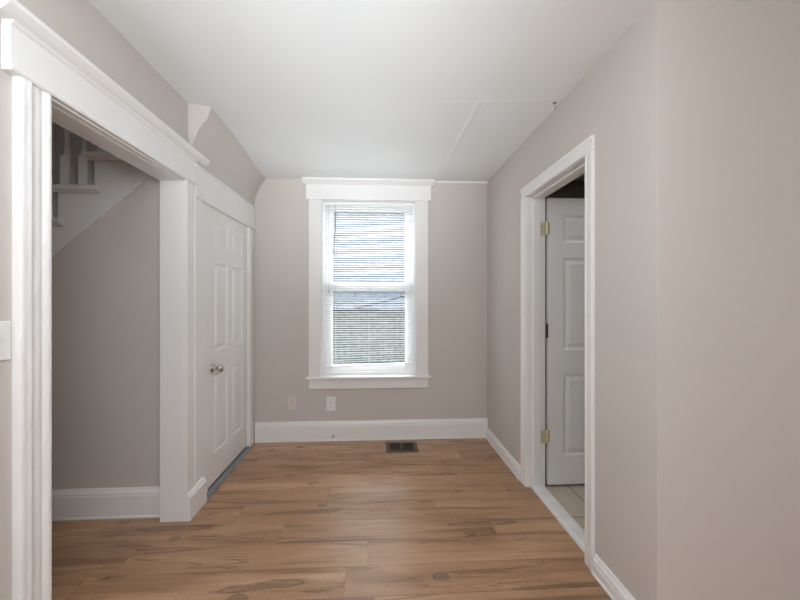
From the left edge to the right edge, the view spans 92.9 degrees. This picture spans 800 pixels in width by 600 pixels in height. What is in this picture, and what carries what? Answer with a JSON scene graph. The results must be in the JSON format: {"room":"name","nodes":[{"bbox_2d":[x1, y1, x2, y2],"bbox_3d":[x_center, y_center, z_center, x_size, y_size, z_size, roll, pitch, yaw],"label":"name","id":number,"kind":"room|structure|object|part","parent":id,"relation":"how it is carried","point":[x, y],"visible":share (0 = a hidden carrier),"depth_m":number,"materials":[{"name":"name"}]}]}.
{"room":"empty room","nodes":[
{"label":"empty room","id":0,"kind":"room"},
{"bbox_2d":[53,123,96,184],"bbox_3d":[-3.144,-0.930,3.349,3.310,4.700,0.150,0,0,-3],"label":"wall","id":1,"kind":"structure","parent":0,"point":[77,141],"depth_m":3.29,"materials":[{"name":"beige paint"}]},
{"bbox_2d":[0,0,187,599],"bbox_3d":[-1.223,-0.930,-0.118,0.125,4.700,7.305,0,0,-3],"label":"wall","id":2,"kind":"structure","parent":0,"point":[79,23],"depth_m":1.36,"materials":[{"name":"beige paint"}]},
{"bbox_2d":[0,321,10,360],"bbox_3d":[-1.224,0.127,1.140,0.017,0.122,0.127,0,0,-3],"label":"light switch","id":3,"kind":"object","parent":2,"relation":"attached to","point":[5,326],"visible":1,"depth_m":1.18,"materials":[{"name":"white plastic"}]},
{"bbox_2d":[0,0,209,599],"bbox_3d":[-1.302,0.204,1.806,0.197,2.232,1.357,0,0,-3],"label":"trim","id":4,"kind":"structure","parent":2,"relation":"attached to","point":[52,81],"depth_m":1.31,"materials":[{"name":"white paint"}]},
{"bbox_3d":[-1.225,0.297,1.272,0.031,2.045,0.119,0,0,-3],"label":"fluted casing","id":5,"kind":"part","parent":4,"relation":"part of","materials":[{"name":"white paint"}]},
{"bbox_3d":[-1.250,-0.793,1.775,0.039,0.157,1.198,0,0,-3],"label":"head casing","id":6,"kind":"part","parent":4,"relation":"part of","materials":[{"name":"white paint"}]},
{"bbox_3d":[-1.286,0.223,2.312,0.030,1.895,0.096,0,0,-3],"label":"casing","id":7,"kind":"part","parent":4,"relation":"part of","materials":[{"name":"white paint"}]},
{"bbox_2d":[182,477,206,521],"bbox_3d":[-1.281,1.239,2.375,0.047,0.162,0.225,0,0,-3],"label":"baseboard","id":8,"kind":"structure","parent":2,"relation":"attached to","point":[192,502],"depth_m":2.32,"materials":[{"name":"white paint"}]},
{"bbox_2d":[194,163,255,491],"bbox_3d":[-1.383,0.233,2.945,0.159,2.175,1.162,0,0,-3],"label":"trim","id":9,"kind":"structure","parent":2,"relation":"attached to","point":[210,191],"depth_m":2.53,"materials":[{"name":"white paint"}]},
{"bbox_3d":[-1.294,0.258,2.432,0.028,1.825,0.127,0,0,-3],"label":"casing","id":10,"kind":"part","parent":9,"relation":"part of","materials":[{"name":"white paint"}]},
{"bbox_3d":[-1.321,-0.751,2.953,0.034,0.207,1.154,0,0,-3],"label":"head casing","id":11,"kind":"part","parent":9,"relation":"part of","materials":[{"name":"white paint"}]},
{"bbox_3d":[-1.353,0.333,3.449,0.028,1.975,0.119,0,0,-3],"label":"casing","id":12,"kind":"part","parent":9,"relation":"part of","materials":[{"name":"white paint"}]},
{"bbox_2d":[208,206,248,487],"bbox_3d":[-1.315,0.305,2.989,0.112,1.965,0.804,0,0,-3],"label":"door","id":13,"kind":"structure","parent":2,"relation":"in","point":[228,249],"depth_m":2.92,"materials":[{"name":"white paint"}]},
{"bbox_3d":[-1.279,0.478,2.666,0.077,0.066,0.066,0,0,-3],"label":"knob","id":14,"kind":"part","parent":13,"relation":"part of","materials":[{"name":"silver metal"}]},
{"bbox_2d":[207,446,250,499],"bbox_3d":[-1.342,1.312,2.940,0.091,0.017,0.885,0,0,-3],"label":"trim","id":15,"kind":"structure","parent":2,"relation":"attached to","point":[235,462],"depth_m":2.88,"materials":[{"name":"grey metal"}]},
{"bbox_2d":[52,176,159,488],"bbox_3d":[-2.658,0.264,2.310,2.460,2.313,0.100,0,0,-3],"label":"wall","id":16,"kind":"structure","parent":0,"point":[106,280],"depth_m":2.31,"materials":[{"name":"beige paint"}]},
{"bbox_2d":[52,486,159,520],"bbox_3d":[-2.735,1.231,2.243,2.598,0.178,0.026,0,0,-3],"label":"baseboard","id":17,"kind":"structure","parent":16,"relation":"attached to","point":[123,502],"depth_m":2.29,"materials":[{"name":"white paint"}]},
{"bbox_2d":[188,104,265,205],"bbox_3d":[-1.276,-1.030,2.941,0.162,0.420,1.210,0,0,-3],"label":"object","id":18,"kind":"structure","parent":0,"point":[208,134],"depth_m":2.68,"materials":[{"name":"beige paint"}]},
{"bbox_2d":[52,438,610,599],"bbox_3d":[-0.398,1.370,-0.048,8.200,0.100,7.359,0,0,-3],"label":"floor","id":19,"kind":"structure","parent":0,"point":[448,519],"depth_m":2.11,"materials":[{"name":"brown wood"}]},
{"bbox_2d":[52,122,150,256],"bbox_3d":[-2.827,-0.359,2.740,2.743,3.358,1.082,0,0,-3],"label":"staircase","id":20,"kind":"structure","parent":19,"relation":"on","point":[104,179],"depth_m":2.30,"materials":[{"name":"white paint"}]},
{"bbox_2d":[386,442,418,452],"bbox_3d":[0.016,1.317,3.405,0.282,0.006,0.227,0,0,-3],"label":"floor vent","id":21,"kind":"object","parent":19,"relation":"in","point":[391,447],"visible":1,"depth_m":3.40,"materials":[{"name":"brown metal"}]},
{"bbox_3d":[0.016,1.319,3.405,0.222,0.001,0.175,0,0,-3],"label":"duct shadow plate","id":22,"kind":"part","parent":21,"relation":"part of","materials":[{"name":"black metal"}]},
{"bbox_2d":[254,178,486,441],"bbox_3d":[-0.213,0.060,3.679,2.800,2.720,0.160,0,0,-3],"label":"wall","id":23,"kind":"structure","parent":0,"point":[457,213],"depth_m":3.60,"materials":[{"name":"beige paint"}]},
{"bbox_2d":[288,397,295,408],"bbox_3d":[-1.010,0.963,3.548,0.070,0.118,0.008,0,0,-3],"label":"wall outlet","id":24,"kind":"object","parent":23,"relation":"attached to","point":[291,400],"visible":1,"depth_m":3.55,"materials":[{"name":"beige plastic"}]},
{"bbox_2d":[326,397,334,410],"bbox_3d":[-0.649,0.975,3.569,0.084,0.132,0.008,0,0,-3],"label":"wall outlet","id":25,"kind":"object","parent":23,"relation":"attached to","point":[330,401],"visible":1,"depth_m":3.57,"materials":[{"name":"white plastic"}]},
{"bbox_2d":[302,177,434,389],"bbox_3d":[-0.293,-0.147,3.633,1.235,1.970,0.222,0,0,-3],"label":"window","id":26,"kind":"structure","parent":23,"relation":"in","point":[319,190],"depth_m":3.59,"materials":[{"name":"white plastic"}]},
{"bbox_3d":[-0.795,-0.117,3.553,0.114,1.665,0.024,0,0,-3],"label":"casing","id":27,"kind":"part","parent":26,"relation":"part of","materials":[{"name":"white paint"}]},
{"bbox_2d":[324,201,412,367],"bbox_3d":[-0.294,-0.145,3.611,0.841,1.568,0.039,0,0,-3],"label":"mini blind","id":28,"kind":"object","parent":26,"relation":"attached to","point":[328,204],"visible":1,"depth_m":3.62,"materials":[{"name":"white plastic"}]},
{"bbox_3d":[-0.609,-0.133,3.598,0.001,1.524,0.028,0,0,-3],"label":"ladder cord","id":29,"kind":"part","parent":28,"relation":"part of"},
{"bbox_3d":[-0.294,-0.912,3.616,0.841,0.034,0.028,0,0,-3],"label":"head rail","id":30,"kind":"part","parent":28,"relation":"part of","materials":[{"name":"white plastic"}]},
{"bbox_3d":[-0.294,0.617,3.616,0.837,0.044,0.024,0,0,-3],"label":"rail","id":31,"kind":"part","parent":28,"relation":"part of","materials":[{"name":"white plastic"}]},
{"bbox_3d":[-0.300,-0.100,3.691,0.897,1.670,0.105,0,0,-3],"label":"frame","id":32,"kind":"part","parent":26,"relation":"part of","materials":[{"name":"white plastic"}]},
{"bbox_3d":[-0.301,-0.502,3.705,0.841,0.825,0.027,0,0,-3],"label":"sash","id":33,"kind":"part","parent":26,"relation":"part of","materials":[{"name":"white plastic"}]},
{"bbox_3d":[-0.290,-1.010,3.576,1.171,0.144,0.036,0,0,-3],"label":"head casing","id":34,"kind":"part","parent":26,"relation":"part of","materials":[{"name":"white paint"}]},
{"bbox_3d":[-0.299,0.262,3.669,0.841,0.867,0.041,0,0,-3],"label":"sash","id":35,"kind":"part","parent":26,"relation":"part of","materials":[{"name":"white plastic"}]},
{"bbox_3d":[0.209,-0.117,3.611,0.118,1.665,0.024,0,0,-3],"label":"casing","id":36,"kind":"part","parent":26,"relation":"part of","materials":[{"name":"white paint"}]},
{"bbox_2d":[255,418,487,442],"bbox_3d":[-0.250,1.228,3.583,2.185,0.183,0.026,0,0,-3],"label":"baseboard","id":37,"kind":"structure","parent":23,"relation":"attached to","point":[413,429],"depth_m":3.57,"materials":[{"name":"white paint"}]},
{"bbox_2d":[435,181,487,183],"bbox_3d":[0.581,-1.133,3.636,0.520,0.035,0.018,0,0,-3],"label":"trim","id":38,"kind":"structure","parent":23,"relation":"attached to","point":[447,182],"depth_m":3.63,"materials":[{"name":"white paint"}]},
{"bbox_2d":[88,0,799,181],"bbox_3d":[1.200,-1.235,0.082,4.795,0.209,7.225,0,0,-3],"label":"ceiling","id":39,"kind":"structure","parent":0,"point":[439,90],"depth_m":1.89,"materials":[{"name":"white paint"}]},
{"bbox_2d":[545,180,584,429],"bbox_3d":[2.029,0.060,3.673,2.125,2.720,0.100,0,0,-3],"label":"wall","id":40,"kind":"structure","parent":0,"point":[575,188],"depth_m":3.60,"materials":[{"name":"beige paint"}]},
{"bbox_2d":[487,0,688,599],"bbox_3d":[0.967,0.060,2.549,0.125,2.720,2.233,0,0,-3],"label":"wall","id":41,"kind":"structure","parent":0,"point":[634,100],"depth_m":1.57,"materials":[{"name":"beige paint"}]},
{"bbox_2d":[520,135,594,570],"bbox_3d":[0.975,0.260,2.303,0.150,2.120,0.917,0,0,-3],"label":"trim","id":42,"kind":"structure","parent":41,"relation":"attached to","point":[580,160],"depth_m":2.67,"materials":[{"name":"white paint"}]},
{"bbox_3d":[0.885,0.296,2.721,0.019,2.048,0.072,0,0,-3],"label":"casing","id":43,"kind":"part","parent":42,"relation":"part of","materials":[{"name":"white paint"}]},
{"bbox_3d":[0.909,-0.764,2.299,0.019,0.072,0.917,0,0,-3],"label":"head casing","id":44,"kind":"part","parent":42,"relation":"part of","materials":[{"name":"white paint"}]},
{"bbox_3d":[0.934,0.296,1.877,0.019,2.048,0.072,0,0,-3],"label":"casing","id":45,"kind":"part","parent":42,"relation":"part of","materials":[{"name":"white paint"}]},
{"bbox_2d":[531,484,584,552],"bbox_3d":[0.992,1.316,2.304,0.096,0.028,0.765,0,0,-3],"label":"threshold","id":46,"kind":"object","parent":41,"relation":"attached to","point":[570,525],"depth_m":2.30,"materials":[{"name":"white wood"}]},
{"bbox_2d":[486,428,635,599],"bbox_3d":[0.893,1.271,2.529,0.024,0.098,2.227,0,0,-3],"label":"baseboard","id":47,"kind":"structure","parent":41,"relation":"attached to","point":[607,580],"depth_m":1.78,"materials":[{"name":"white paint"}]},
{"bbox_2d":[541,198,584,484],"bbox_3d":[1.401,0.293,2.688,0.811,2.030,0.112,0,0,-3],"label":"door","id":48,"kind":"structure","parent":41,"relation":"in","point":[563,228],"depth_m":2.70,"materials":[{"name":"white paint"}]},
{"bbox_2d":[689,0,799,599],"bbox_3d":[2.351,0.060,1.571,2.525,2.720,0.120,0,0,-3],"label":"wall","id":49,"kind":"structure","parent":0,"point":[744,56],"depth_m":1.45,"materials":[{"name":"beige paint"}]},
{"label":"outside","id":50,"kind":"structure","parent":0,"visible":0},
{"bbox_3d":[-0.746,2.170,12.881,28.000,0.200,18.195,0,0,-3],"label":"ground","id":51,"kind":"structure","parent":50,"visible":0},
{"bbox_2d":[333,212,404,363],"bbox_3d":[-0.593,-0.879,10.250,14.600,5.898,7.366,0,0,-3],"label":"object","id":52,"kind":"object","parent":51,"relation":"on","point":[393,346],"visible":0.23,"depth_m":7.60,"materials":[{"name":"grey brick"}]}
]}

